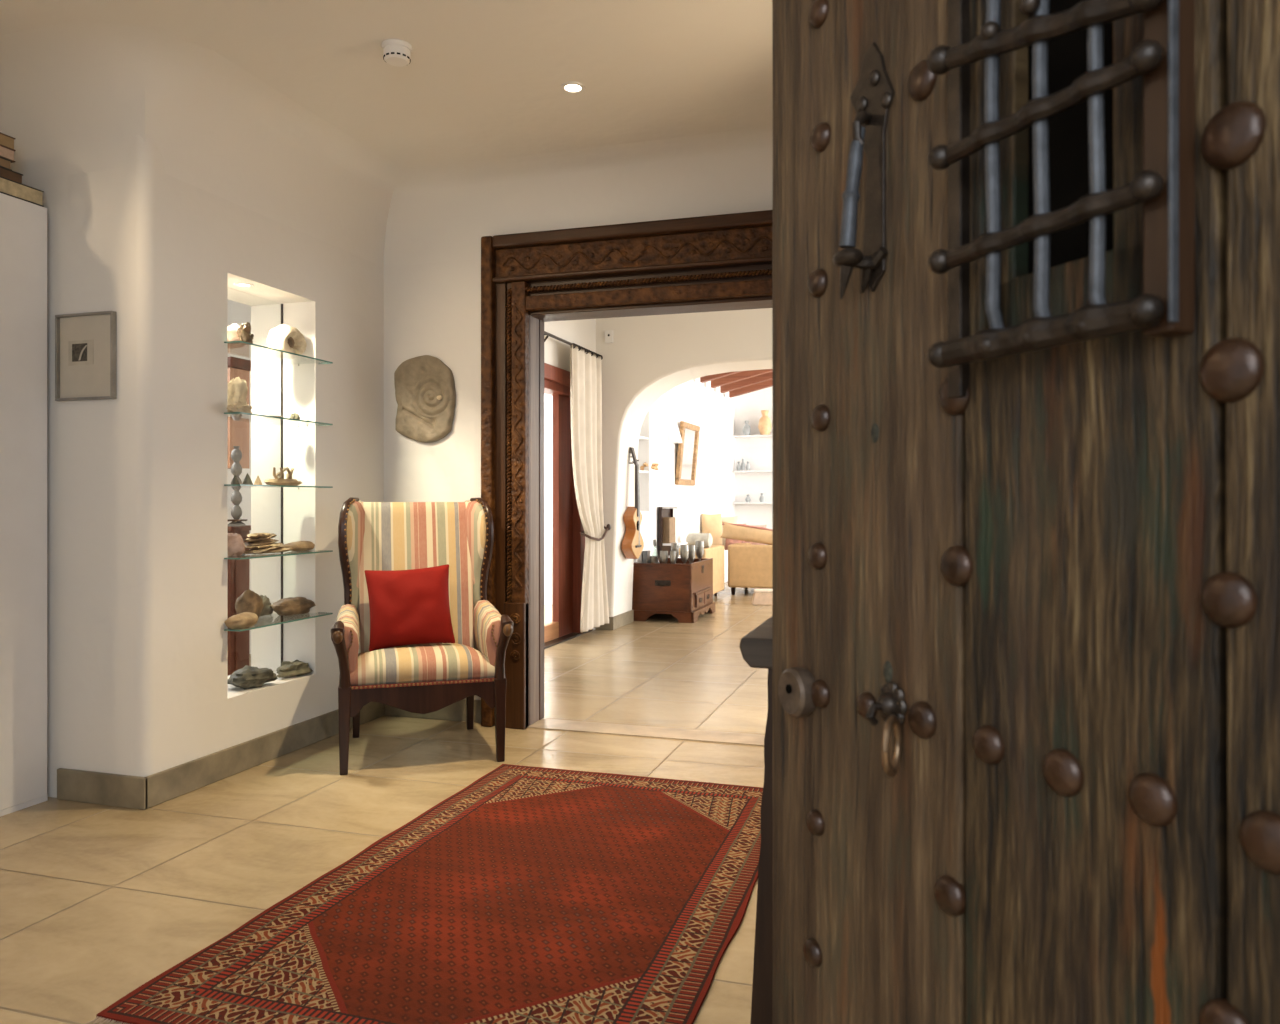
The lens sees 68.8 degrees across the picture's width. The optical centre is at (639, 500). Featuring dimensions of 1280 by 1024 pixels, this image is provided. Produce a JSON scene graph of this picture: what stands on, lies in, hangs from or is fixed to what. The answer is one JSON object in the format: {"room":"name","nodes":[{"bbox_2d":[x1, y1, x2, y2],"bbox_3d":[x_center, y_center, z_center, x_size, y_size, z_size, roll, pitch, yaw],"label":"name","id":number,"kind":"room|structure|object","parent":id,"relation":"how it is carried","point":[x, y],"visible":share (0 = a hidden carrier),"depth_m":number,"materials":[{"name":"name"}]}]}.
{"room":"traditional dwelling","nodes":[
{"label":"traditional dwelling","id":0,"kind":"room"},
{"bbox_2d":[22,135,383,797],"bbox_3d":[-2.396,-0.240,4.484,1.770,2.720,1.710,0,0,17],"label":"wall","id":1,"kind":"structure","parent":0,"point":[137,495],"depth_m":3.58,"materials":[{"name":"paint"}]},
{"bbox_2d":[55,311,116,400],"bbox_3d":[-2.059,-0.536,3.473,0.272,0.322,0.021,0,0,17],"label":"framed picture","id":2,"kind":"object","parent":1,"relation":"attached to","point":[85,343],"visible":1,"depth_m":3.48,"materials":[{"name":"grey metal"}]},
{"bbox_2d":[68,340,93,365],"bbox_3d":[-2.082,-0.552,3.483,0.120,0.092,0.001,0,0,17],"label":"print","id":3,"kind":"object","parent":2,"relation":"attached to","point":[80,352],"depth_m":3.48,"materials":[{"name":"paper"}]},
{"bbox_2d":[57,768,146,809],"bbox_3d":[-1.990,1.062,3.456,0.414,0.115,0.018,0,0,17],"label":"baseboard","id":4,"kind":"structure","parent":1,"relation":"attached to","point":[110,789],"depth_m":3.44,"materials":[{"name":"tile"}]},
{"bbox_2d":[234,282,253,286],"bbox_3d":[-1.700,-0.927,4.012,0.080,0.006,0.080,0,0,17],"label":"light","id":5,"kind":"object","parent":1,"relation":"attached to","point":[241,284],"visible":1,"depth_m":4.00,"materials":[{"name":"white plastic"}]},
{"bbox_2d":[228,665,277,688],"bbox_3d":[-1.689,0.759,4.056,0.169,0.091,0.227,0,0,29],"label":"rock","id":6,"kind":"object","parent":1,"relation":"on","point":[248,677],"visible":0.99,"depth_m":4.00,"materials":[{"name":"stone"}]},
{"bbox_2d":[144,702,384,808],"bbox_3d":[-1.569,1.062,4.142,0.016,0.115,1.574,0,0,17],"label":"baseboard","id":7,"kind":"structure","parent":1,"relation":"attached to","point":[168,784],"depth_m":3.88,"materials":[{"name":"tile"}]},
{"bbox_2d":[224,412,332,426],"bbox_3d":[-1.641,-0.352,4.092,0.255,0.013,0.612,0,0,17],"label":"glass shelf","id":8,"kind":"object","parent":1,"relation":"attached to","point":[237,416],"visible":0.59,"depth_m":4.09,"materials":[{"name":"clear glass"}]},
{"bbox_2d":[228,377,247,411],"bbox_3d":[-1.708,-0.442,3.949,0.100,0.166,0.102,0,0,39],"label":"rock","id":9,"kind":"object","parent":8,"relation":"on","point":[237,388],"visible":0.48,"depth_m":3.93,"materials":[{"name":"stone"}]},
{"bbox_2d":[226,401,252,412],"bbox_3d":[-1.633,-0.384,3.817,0.066,0.050,0.156,0,0,17],"label":"rock","id":10,"kind":"object","parent":8,"relation":"on","point":[238,406],"visible":0.8,"depth_m":3.79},
{"bbox_2d":[290,413,299,419],"bbox_3d":[-1.578,-0.381,4.271,0.045,0.044,0.048,0,0,-43],"label":"rock","id":11,"kind":"object","parent":8,"relation":"on","point":[294,415],"visible":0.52,"depth_m":4.26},
{"bbox_2d":[224,612,332,631],"bbox_3d":[-1.641,0.526,4.092,0.255,0.013,0.612,0,0,17],"label":"glass shelf","id":12,"kind":"object","parent":1,"relation":"attached to","point":[274,618],"visible":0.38,"depth_m":4.14,"materials":[{"name":"clear glass"}]},
{"bbox_2d":[224,612,257,628],"bbox_3d":[-1.635,0.490,3.846,0.083,0.060,0.176,0,0,17],"label":"rock","id":13,"kind":"object","parent":12,"relation":"on","point":[245,619],"visible":1,"depth_m":3.81,"materials":[{"name":"stone"}]},
{"bbox_2d":[235,589,263,618],"bbox_3d":[-1.692,0.450,4.043,0.097,0.140,0.124,0,0,17],"label":"rock","id":14,"kind":"object","parent":12,"relation":"on","point":[249,601],"visible":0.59,"depth_m":4.00,"materials":[{"name":"stone"}]},
{"bbox_2d":[259,595,272,615],"bbox_3d":[-1.707,0.472,4.224,0.044,0.095,0.132,0,0,17],"label":"rock","id":15,"kind":"object","parent":12,"relation":"on","point":[267,610],"visible":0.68,"depth_m":4.24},
{"bbox_2d":[270,597,315,615],"bbox_3d":[-1.600,0.480,4.311,0.153,0.078,0.284,0,0,17],"label":"rock","id":16,"kind":"object","parent":12,"relation":"on","point":[288,606],"visible":1,"depth_m":4.25,"materials":[{"name":"stone"}]},
{"bbox_2d":[224,550,332,559],"bbox_3d":[-1.641,0.236,4.092,0.255,0.013,0.612,0,0,17],"label":"glass shelf","id":17,"kind":"object","parent":1,"relation":"attached to","point":[243,556],"visible":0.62,"depth_m":4.02,"materials":[{"name":"clear glass"}]},
{"bbox_2d":[228,533,244,555],"bbox_3d":[-1.715,0.182,3.930,0.135,0.096,0.083,0,0,17],"label":"rock","id":18,"kind":"object","parent":17,"relation":"on","point":[236,547],"visible":0.69,"depth_m":3.90,"materials":[{"name":"stone"}]},
{"bbox_2d":[244,533,293,553],"bbox_3d":[-1.630,0.183,4.081,0.149,0.091,0.303,0,0,17],"label":"rock","id":19,"kind":"object","parent":17,"relation":"on","point":[258,543],"visible":0.98,"depth_m":4.02,"materials":[{"name":"stone"}]},
{"bbox_2d":[283,541,314,550],"bbox_3d":[-1.571,0.207,4.335,0.108,0.045,0.274,0,0,17],"label":"rock","id":20,"kind":"object","parent":17,"relation":"on","point":[299,545],"visible":0.8,"depth_m":4.27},
{"bbox_2d":[224,484,332,488],"bbox_3d":[-1.641,-0.061,4.092,0.255,0.013,0.612,0,0,17],"label":"glass shelf","id":21,"kind":"object","parent":1,"relation":"attached to","point":[228,485],"visible":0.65,"depth_m":4.00,"materials":[{"name":"clear glass"}]},
{"bbox_2d":[231,475,238,483],"bbox_3d":[-1.678,-0.090,3.876,0.035,0.044,0.035,0,0,17],"label":"fossil tooth","id":22,"kind":"object","parent":21,"relation":"on","point":[235,480],"visible":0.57,"depth_m":3.87},
{"bbox_2d":[242,473,252,484],"bbox_3d":[-1.656,-0.094,3.947,0.045,0.052,0.046,0,0,17],"label":"fossil tooth","id":23,"kind":"object","parent":21,"relation":"on","point":[247,480],"visible":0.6,"depth_m":3.94},
{"bbox_2d":[254,476,262,484],"bbox_3d":[-1.637,-0.090,4.009,0.037,0.044,0.038,0,0,17],"label":"fossil tooth","id":24,"kind":"object","parent":21,"relation":"on","point":[257,481],"visible":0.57,"depth_m":4.00},
{"bbox_2d":[264,467,301,485],"bbox_3d":[-1.607,-0.111,4.208,0.100,0.085,0.214,0,0,17],"label":"coral","id":25,"kind":"object","parent":21,"relation":"on","point":[277,481],"visible":0.83,"depth_m":4.19},
{"bbox_2d":[224,341,332,365],"bbox_3d":[-1.641,-0.639,4.092,0.255,0.013,0.612,0,0,17],"label":"glass shelf","id":26,"kind":"object","parent":1,"relation":"attached to","point":[227,342],"visible":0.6,"depth_m":3.98,"materials":[{"name":"clear glass"}]},
{"bbox_2d":[228,324,243,348],"bbox_3d":[-1.713,-0.695,3.933,0.162,0.099,0.100,0,0,17],"label":"rock","id":27,"kind":"object","parent":26,"relation":"on","point":[232,329],"visible":0.48,"depth_m":3.90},
{"bbox_2d":[237,322,253,344],"bbox_3d":[-1.631,-0.693,3.863,0.062,0.095,0.078,0,0,-2],"label":"rock","id":28,"kind":"object","parent":26,"relation":"on","point":[244,333],"visible":0.89,"depth_m":3.84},
{"bbox_2d":[267,324,305,359],"bbox_3d":[-1.609,-0.724,4.262,0.095,0.155,0.212,0,0,17],"label":"shell","id":29,"kind":"object","parent":26,"relation":"on","point":[283,337],"visible":0.99,"depth_m":4.21,"materials":[{"name":"white"}]},
{"bbox_2d":[281,304,282,662],"bbox_3d":[-1.769,-0.062,4.133,0.010,1.731,0.566,0,0,17],"label":"pole","id":30,"kind":"object","parent":1,"relation":"attached to","point":[281,304],"visible":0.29,"depth_m":4.40,"materials":[{"name":"metal"}]},
{"bbox_2d":[276,660,312,677],"bbox_3d":[-1.595,0.769,4.293,0.128,0.070,0.211,0,0,17],"label":"rock","id":31,"kind":"object","parent":1,"relation":"on","point":[287,668],"visible":1,"depth_m":4.27,"materials":[{"name":"stone"}]},
{"bbox_2d":[0,22,772,266],"bbox_3d":[-0.850,-1.423,3.780,5.140,0.395,1.880,0,0,17],"label":"trim","id":32,"kind":"structure","parent":1,"relation":"attached to","point":[75,96],"depth_m":4.10,"materials":[{"name":"paint"}]},
{"bbox_2d":[0,582,771,1023],"bbox_3d":[0.731,1.180,6.421,9.600,0.120,17.700,0,0,17],"label":"floor","id":33,"kind":"structure","parent":0,"point":[98,902],"depth_m":3.32,"materials":[{"name":"tile"}]},
{"bbox_2d":[0,193,47,816],"bbox_3d":[-2.861,0.013,3.356,1.150,2.215,0.650,0,0,17],"label":"wardrobe","id":34,"kind":"object","parent":33,"relation":"on","point":[23,224],"visible":1,"depth_m":3.40,"materials":[{"name":"white paint"}]},
{"bbox_2d":[0,176,43,206],"bbox_3d":[-2.397,-1.125,3.349,0.260,0.058,0.360,0,0,17],"label":"book","id":35,"kind":"object","parent":34,"relation":"on","point":[9,187],"visible":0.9,"depth_m":3.40,"materials":[{"name":"paper"}]},
{"bbox_2d":[0,166,22,182],"bbox_3d":[-2.432,-1.174,3.286,0.260,0.040,0.360,0,0,17],"label":"book","id":36,"kind":"object","parent":35,"relation":"on","point":[6,173],"visible":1,"depth_m":3.38,"materials":[{"name":"paper"}]},
{"bbox_2d":[0,157,11,169],"bbox_3d":[-2.449,-1.212,3.249,0.260,0.036,0.360,0,0,17],"label":"book","id":37,"kind":"object","parent":36,"relation":"on","point":[5,163],"visible":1,"depth_m":3.36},
{"bbox_2d":[0,145,15,162],"bbox_3d":[-2.446,-1.252,3.264,0.260,0.043,0.360,0,0,17],"label":"book","id":38,"kind":"object","parent":37,"relation":"on","point":[5,152],"visible":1,"depth_m":3.37,"materials":[{"name":"paper"}]},
{"bbox_2d":[0,132,15,150],"bbox_3d":[-2.450,-1.298,3.271,0.260,0.046,0.360,0,0,17],"label":"book","id":39,"kind":"object","parent":38,"relation":"on","point":[5,140],"visible":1,"depth_m":3.38,"materials":[{"name":"paper"}]},
{"bbox_2d":[228,525,250,674],"bbox_3d":[-2.640,0.635,5.743,0.480,0.970,0.188,0,0,17],"label":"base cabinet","id":40,"kind":"object","parent":33,"relation":"on","point":[238,570],"visible":0.16,"depth_m":5.64,"materials":[{"name":"brown wood"}]},
{"bbox_2d":[228,446,247,525],"bbox_3d":[-2.396,-0.088,5.551,0.124,0.476,0.121,0,0,17],"label":"candlestick","id":41,"kind":"object","parent":40,"relation":"on","point":[236,454],"visible":0.9,"depth_m":5.53,"materials":[{"name":"grey metal"}]},
{"bbox_2d":[331,497,513,774],"bbox_3d":[-0.992,0.552,4.197,0.746,1.136,0.692,0,0,-17],"label":"armchair","id":42,"kind":"object","parent":33,"relation":"on","point":[377,536],"visible":0.95,"depth_m":4.20,"materials":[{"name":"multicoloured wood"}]},
{"bbox_2d":[364,564,454,650],"bbox_3d":[-1.027,0.473,4.178,0.385,0.368,0.164,0,0,-20],"label":"cushion","id":43,"kind":"object","parent":42,"relation":"on","point":[408,607],"visible":1,"depth_m":4.13,"materials":[{"name":"red fabric"}]},
{"bbox_2d":[85,764,762,1023],"bbox_3d":[-0.285,1.114,2.805,1.251,0.010,2.074,0,0,17],"label":"rug","id":44,"kind":"object","parent":33,"relation":"on","point":[526,894],"visible":0.95,"depth_m":2.48,"materials":[{"name":"fabric"}]},
{"bbox_2d":[632,558,714,622],"bbox_3d":[0.337,0.848,9.078,0.604,0.545,0.925,0,0,17],"label":"chest","id":45,"kind":"object","parent":33,"relation":"on","point":[681,590],"visible":0.92,"depth_m":8.69,"materials":[{"name":"red wood"}]},
{"bbox_2d":[637,551,642,562],"bbox_3d":[0.008,0.580,8.853,0.048,0.200,0.104,0,0,17],"label":"tin box","id":46,"kind":"object","parent":45,"relation":"on","point":[640,559],"visible":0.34,"depth_m":8.80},
{"bbox_2d":[643,550,649,562],"bbox_3d":[0.061,0.575,8.837,0.048,0.210,0.104,0,0,17],"label":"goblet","id":47,"kind":"object","parent":45,"relation":"on","point":[646,553],"visible":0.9,"depth_m":8.79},
{"bbox_2d":[646,556,657,562],"bbox_3d":[0.120,0.600,8.802,0.106,0.160,0.100,0,0,17],"label":"tankard","id":48,"kind":"object","parent":45,"relation":"on","point":[653,559],"visible":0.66,"depth_m":8.77,"materials":[{"name":"grey metal"}]},
{"bbox_2d":[660,551,667,563],"bbox_3d":[0.225,0.573,8.745,0.079,0.212,0.078,0,0,17],"label":"goblet","id":49,"kind":"object","parent":45,"relation":"on","point":[663,554],"visible":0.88,"depth_m":8.71,"materials":[{"name":"grey metal"}]},
{"bbox_2d":[658,506,687,557],"bbox_3d":[0.350,0.589,9.805,0.200,1.062,0.456,0,0,17],"label":"magazine rack","id":50,"kind":"object","parent":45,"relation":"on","point":[666,519],"visible":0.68,"depth_m":9.67,"materials":[{"name":"brown wood"}]},
{"bbox_2d":[670,551,675,563],"bbox_3d":[0.307,0.572,8.698,0.063,0.215,0.062,0,0,17],"label":"goblet","id":51,"kind":"object","parent":45,"relation":"on","point":[672,553],"visible":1,"depth_m":8.67,"materials":[{"name":"grey metal"}]},
{"bbox_2d":[671,543,678,563],"bbox_3d":[0.334,0.540,8.920,0.079,0.279,0.078,0,0,17],"label":"goblet","id":52,"kind":"object","parent":45,"relation":"on","point":[674,546],"visible":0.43,"depth_m":8.89,"materials":[{"name":"grey metal"}]},
{"bbox_2d":[680,545,688,563],"bbox_3d":[0.415,0.545,8.727,0.083,0.269,0.081,0,0,17],"label":"goblet","id":53,"kind":"object","parent":45,"relation":"on","point":[684,549],"visible":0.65,"depth_m":8.70,"materials":[{"name":"grey metal"}]},
{"bbox_2d":[688,545,695,562],"bbox_3d":[0.490,0.548,8.872,0.075,0.263,0.074,0,0,17],"label":"goblet","id":54,"kind":"object","parent":45,"relation":"on","point":[692,550],"visible":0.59,"depth_m":8.84,"materials":[{"name":"grey metal"}]},
{"bbox_2d":[695,541,703,560],"bbox_3d":[0.588,0.536,9.187,0.090,0.288,0.089,0,0,17],"label":"goblet","id":55,"kind":"object","parent":45,"relation":"on","point":[699,546],"visible":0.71,"depth_m":9.15,"materials":[{"name":"grey metal"}]},
{"bbox_2d":[679,545,723,595],"bbox_3d":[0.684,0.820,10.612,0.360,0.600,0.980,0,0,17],"label":"sofa","id":56,"kind":"object","parent":33,"relation":"on","point":[716,552],"visible":0.28,"depth_m":10.65,"materials":[{"name":"beige fabric"}]},
{"bbox_2d":[686,533,712,547],"bbox_3d":[0.661,0.438,10.421,0.280,0.160,0.160,0,0,17],"label":"bolster","id":57,"kind":"object","parent":56,"relation":"on","point":[691,538],"visible":0.83,"depth_m":10.36,"materials":[{"name":"grey fabric"}]},
{"bbox_2d":[701,513,721,544],"bbox_3d":[0.886,0.381,11.502,0.321,0.459,0.129,0,0,-30],"label":"sofa cushion","id":58,"kind":"object","parent":56,"relation":"on","point":[711,523],"visible":0.73,"depth_m":11.45,"materials":[{"name":"beige fabric"}]},
{"bbox_2d":[728,543,771,594],"bbox_3d":[2.280,0.820,11.254,2.300,0.600,0.950,0,0,17],"label":"sofa","id":59,"kind":"object","parent":33,"relation":"on","point":[749,565],"visible":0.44,"depth_m":11.06,"materials":[{"name":"beige fabric"}]},
{"bbox_2d":[721,516,737,548],"bbox_3d":[1.046,0.408,11.924,0.402,0.431,0.146,0,0,7],"label":"sofa cushion","id":60,"kind":"object","parent":59,"relation":"on","point":[733,520],"visible":0.11,"depth_m":11.91,"materials":[{"name":"beige fabric"}]},
{"bbox_2d":[725,524,745,549],"bbox_3d":[1.189,0.448,11.639,0.262,0.333,0.118,0,0,9],"label":"sofa cushion","id":61,"kind":"object","parent":59,"relation":"on","point":[728,541],"visible":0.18,"depth_m":11.60,"materials":[{"name":"pink fabric"}]},
{"bbox_2d":[720,522,771,544],"bbox_3d":[1.385,0.405,11.170,0.879,0.316,0.160,0,0,21],"label":"sofa cushion","id":62,"kind":"object","parent":59,"relation":"on","point":[742,532],"visible":0.76,"depth_m":11.14,"materials":[{"name":"beige fabric"}]},
{"bbox_2d":[745,525,766,544],"bbox_3d":[1.426,0.459,11.597,0.280,0.333,0.116,0,0,23],"label":"sofa cushion","id":63,"kind":"object","parent":59,"relation":"on","point":[763,526],"visible":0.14,"depth_m":11.56,"materials":[{"name":"pink fabric"}]},
{"bbox_2d":[740,616,772,1023],"bbox_3d":[0.680,0.689,1.831,0.903,0.862,0.420,0,0,17],"label":"console table","id":64,"kind":"object","parent":33,"relation":"on","point":[756,646],"visible":0.09,"depth_m":1.76,"materials":[{"name":"brown wood"}]},
{"bbox_2d":[752,589,771,604],"bbox_3d":[1.345,1.042,10.169,0.256,0.155,0.256,0,0,6],"label":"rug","id":65,"kind":"object","parent":33,"relation":"on","point":[760,596],"visible":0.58,"depth_m":10.06,"materials":[{"name":"fabric"}]},
{"bbox_2d":[772,0,1279,1023],"bbox_3d":[0.393,0.000,0.847,0.146,2.220,1.000,0,0,-23],"label":"door","id":66,"kind":"structure","parent":33,"relation":"on","point":[1026,253],"depth_m":0.87,"materials":[{"name":"brown wood"}]},
{"bbox_2d":[948,0,969,398],"bbox_3d":[0.326,-0.442,0.952,0.016,0.676,0.020,0,0,-23],"label":"window frame","id":67,"kind":"structure","parent":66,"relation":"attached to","point":[958,10],"depth_m":0.94,"materials":[{"name":"metal"}]},
{"bbox_2d":[1028,0,1112,273],"bbox_3d":[0.426,-0.472,0.856,0.016,0.636,0.214,0,0,-23],"label":"window opening","id":68,"kind":"object","parent":66,"relation":"hanging from","point":[1067,54],"depth_m":0.88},
{"bbox_2d":[1143,0,1194,337],"bbox_3d":[0.413,-0.455,0.729,0.030,0.651,0.026,0,0,-23],"label":"window frame","id":69,"kind":"structure","parent":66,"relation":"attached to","point":[1168,89],"depth_m":0.72,"materials":[{"name":"brown metal"}]},
{"bbox_2d":[0,0,772,169],"bbox_3d":[-1.176,-1.675,2.761,5.420,0.150,4.280,0,0,17],"label":"ceiling","id":70,"kind":"structure","parent":0,"point":[482,80],"depth_m":3.40,"materials":[{"name":"paint"}]},
{"bbox_2d":[381,39,411,66],"bbox_3d":[-0.855,-1.571,3.288,0.106,0.057,0.106,0,0,17],"label":"smoke detector","id":71,"kind":"object","parent":70,"relation":"attached to","point":[396,52],"visible":1,"depth_m":3.25,"materials":[{"name":"white plastic"}]},
{"bbox_2d":[561,81,584,92],"bbox_3d":[-0.259,-1.597,3.614,0.096,0.006,0.096,0,0,17],"label":"recessed light","id":72,"kind":"object","parent":70,"relation":"in","point":[570,87],"visible":1,"depth_m":3.61,"materials":[{"name":"white plastic"}]},
{"bbox_2d":[228,299,551,653],"bbox_3d":[-1.679,-0.380,7.900,1.920,3.000,4.900,0,0,17],"label":"wall","id":73,"kind":"structure","parent":0,"point":[238,313],"depth_m":6.85,"materials":[{"name":"white paint"}]},
{"bbox_2d":[228,356,250,468],"bbox_3d":[-2.592,-0.532,5.728,0.380,0.665,0.188,0,0,17],"label":"upper cabinet","id":74,"kind":"object","parent":73,"relation":"attached to","point":[238,431],"visible":0.27,"depth_m":5.67,"materials":[{"name":"brown wood"}]},
{"bbox_2d":[384,259,480,699],"bbox_3d":[0.352,-0.240,4.450,3.500,2.720,0.150,0,0,17],"label":"wall","id":75,"kind":"structure","parent":0,"point":[432,309],"depth_m":4.80,"materials":[{"name":"paint"}]},
{"bbox_2d":[394,355,455,442],"bbox_3d":[-1.112,-0.524,4.793,0.346,0.448,0.055,0,0,17],"label":"plaque","id":76,"kind":"object","parent":75,"relation":"attached to","point":[425,393],"visible":1,"depth_m":4.78,"materials":[{"name":"grey stone"}]},
{"bbox_2d":[385,699,480,722],"bbox_3d":[-1.053,1.062,4.800,0.581,0.115,0.016,0,0,17],"label":"baseboard","id":77,"kind":"structure","parent":75,"relation":"attached to","point":[456,711],"depth_m":4.77,"materials":[{"name":"tile"}]},
{"bbox_2d":[481,210,772,728],"bbox_3d":[0.227,-0.097,4.452,2.058,2.434,0.250,0,0,17],"label":"door frame","id":78,"kind":"structure","parent":75,"relation":"attached to","point":[723,262],"depth_m":4.59,"materials":[{"name":"brown wood"}]},
{"bbox_2d":[527,718,764,745],"bbox_3d":[0.232,1.118,4.468,1.600,0.008,0.187,0,0,17],"label":"threshold","id":79,"kind":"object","parent":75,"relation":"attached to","point":[549,724],"depth_m":4.52,"materials":[{"name":"stone"}]},
{"bbox_2d":[544,319,595,629],"bbox_3d":[-0.956,-0.280,6.634,0.190,2.800,3.250,0,0,17],"label":"wall","id":80,"kind":"structure","parent":0,"point":[582,333],"depth_m":7.50,"materials":[{"name":"beige paint"}]},
{"bbox_2d":[544,363,592,648],"bbox_3d":[-0.789,0.040,7.132,0.215,2.160,2.160,0,0,17],"label":"door","id":81,"kind":"structure","parent":80,"relation":"in","point":[568,545],"depth_m":7.66,"materials":[{"name":"red wood"}]},
{"bbox_2d":[544,331,602,359],"bbox_3d":[-0.701,-1.180,6.923,0.131,0.125,2.212,0,0,17],"label":"curtain rod","id":82,"kind":"object","parent":80,"relation":"attached to","point":[545,332],"visible":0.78,"depth_m":7.30,"materials":[{"name":"metal"}]},
{"bbox_2d":[570,345,610,632],"bbox_3d":[-0.414,-0.078,7.690,0.134,2.274,0.900,0,0,17],"label":"curtain","id":83,"kind":"object","parent":82,"relation":"hanging from","point":[585,369],"visible":1,"depth_m":7.65,"materials":[{"name":"white fabric"}]},
{"bbox_2d":[596,308,771,616],"bbox_3d":[2.608,-0.355,7.530,6.470,2.950,0.570,0,0,17],"label":"wall","id":84,"kind":"structure","parent":0,"point":[649,356],"depth_m":8.08,"materials":[{"name":"beige paint"}]},
{"bbox_2d":[605,330,612,342],"bbox_3d":[-0.269,-1.425,8.109,0.076,0.110,0.024,0,0,17],"label":"thermostat","id":85,"kind":"object","parent":84,"relation":"attached to","point":[609,333],"visible":1,"depth_m":8.10,"materials":[{"name":"white plastic"}]},
{"bbox_2d":[621,447,643,558],"bbox_3d":[-0.058,0.020,8.382,0.112,1.000,0.359,0,0,17],"label":"guitar","id":86,"kind":"object","parent":84,"relation":"hanging from","point":[632,545],"visible":1,"depth_m":8.33,"materials":[{"name":"orange wood"}]},
{"bbox_2d":[634,378,734,582],"bbox_3d":[0.488,-1.080,11.129,0.290,4.400,5.050,0,0,17],"label":"wall","id":87,"kind":"structure","parent":0,"point":[694,402],"depth_m":10.98,"materials":[{"name":"white paint"}]},
{"bbox_2d":[595,610,633,629],"bbox_3d":[-0.223,1.062,8.399,0.166,0.115,0.586,0,0,17],"label":"baseboard","id":88,"kind":"structure","parent":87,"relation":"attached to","point":[620,620],"depth_m":8.26,"materials":[{"name":"tile"}]},
{"bbox_2d":[640,462,658,469],"bbox_3d":[0.098,-0.364,9.496,0.147,0.126,0.425,0,0,17],"label":"coral stone","id":89,"kind":"object","parent":87,"relation":"on","point":[654,465],"visible":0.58,"depth_m":9.44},
{"bbox_2d":[667,415,682,443],"bbox_3d":[0.396,-0.782,10.132,0.124,0.300,0.310,0,0,17],"label":"wall sconce","id":90,"kind":"object","parent":87,"relation":"attached to","point":[674,436],"visible":1,"depth_m":10.06,"materials":[{"name":"white paint"}]},
{"bbox_2d":[675,421,699,485],"bbox_3d":[0.546,-0.530,10.649,0.104,0.699,0.772,0,0,17],"label":"mirror","id":91,"kind":"object","parent":87,"relation":"attached to","point":[687,455],"visible":1,"depth_m":10.61,"materials":[{"name":"brown wood"}]},
{"bbox_2d":[735,387,771,544],"bbox_3d":[4.208,-1.180,12.698,6.470,4.600,0.150,0,0,17],"label":"wall","id":92,"kind":"structure","parent":0,"point":[748,406],"depth_m":13.42,"materials":[{"name":"white paint"}]},
{"bbox_2d":[733,435,771,437],"bbox_3d":[2.407,-0.920,13.052,2.200,0.020,0.240,0,0,17],"label":"wall shelf","id":93,"kind":"object","parent":92,"relation":"attached to","point":[735,436],"visible":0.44,"depth_m":13.21,"materials":[{"name":"white paint"}]},
{"bbox_2d":[743,421,750,434],"bbox_3d":[1.524,-1.036,13.315,0.120,0.212,0.120,0,0,17],"label":"vase","id":94,"kind":"object","parent":93,"relation":"on","point":[746,429],"visible":0.98,"depth_m":13.28,"materials":[{"name":"grey ceramic"}]},
{"bbox_2d":[758,410,771,434],"bbox_3d":[1.770,-1.107,13.239,0.200,0.352,0.200,0,0,17],"label":"vase","id":95,"kind":"object","parent":93,"relation":"on","point":[764,426],"visible":0.96,"depth_m":13.18,"materials":[{"name":"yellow ceramic"}]},
{"bbox_2d":[733,502,771,503],"bbox_3d":[2.407,0.030,13.052,2.200,0.020,0.240,0,0,17],"label":"wall shelf","id":96,"kind":"object","parent":92,"relation":"attached to","point":[733,502],"visible":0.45,"depth_m":13.18,"materials":[{"name":"white paint"}]},
{"bbox_2d":[759,493,764,501],"bbox_3d":[1.729,-0.046,13.251,0.080,0.132,0.080,0,0,17],"label":"vase","id":97,"kind":"object","parent":96,"relation":"on","point":[761,498],"visible":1,"depth_m":13.23,"materials":[{"name":"grey ceramic"}]},
{"bbox_2d":[733,470,771,472],"bbox_3d":[2.407,-0.420,13.052,2.200,0.020,0.240,0,0,17],"label":"wall shelf","id":98,"kind":"object","parent":92,"relation":"attached to","point":[753,470],"visible":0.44,"depth_m":13.17,"materials":[{"name":"white paint"}]},
{"bbox_2d":[741,459,744,470],"bbox_3d":[1.469,-0.516,13.332,0.068,0.172,0.068,0,0,17],"label":"vase","id":99,"kind":"object","parent":98,"relation":"on","point":[742,463],"visible":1,"depth_m":13.31,"materials":[{"name":"grey ceramic"}]},
{"bbox_3d":[3.607,-2.334,10.163,6.120,1.589,5.050,0,0,17],"label":"ceiling","id":100,"kind":"structure","parent":0,"visible":0},
{"bbox_2d":[700,371,742,382],"bbox_3d":[3.546,-2.183,10.271,5.900,1.544,0.100,0,0,17],"label":"ceiling beam","id":101,"kind":"structure","parent":100,"relation":"attached to","point":[715,376],"depth_m":11.05,"materials":[{"name":"red wood"}]},
{"bbox_2d":[711,369,771,387],"bbox_3d":[3.711,-2.183,10.806,5.900,1.544,0.100,0,0,17],"label":"ceiling beam","id":102,"kind":"structure","parent":100,"relation":"attached to","point":[743,375],"depth_m":11.54,"materials":[{"name":"red wood"}]},
{"bbox_2d":[720,372,771,392],"bbox_3d":[3.877,-2.183,11.341,5.900,1.544,0.100,0,0,17],"label":"ceiling beam","id":103,"kind":"structure","parent":100,"relation":"attached to","point":[768,376],"depth_m":12.07,"materials":[{"name":"red wood"}]},
{"bbox_2d":[729,380,771,397],"bbox_3d":[4.043,-2.183,11.876,5.900,1.544,0.100,0,0,17],"label":"ceiling beam","id":104,"kind":"structure","parent":100,"relation":"attached to","point":[766,384],"depth_m":12.62,"materials":[{"name":"red wood"}]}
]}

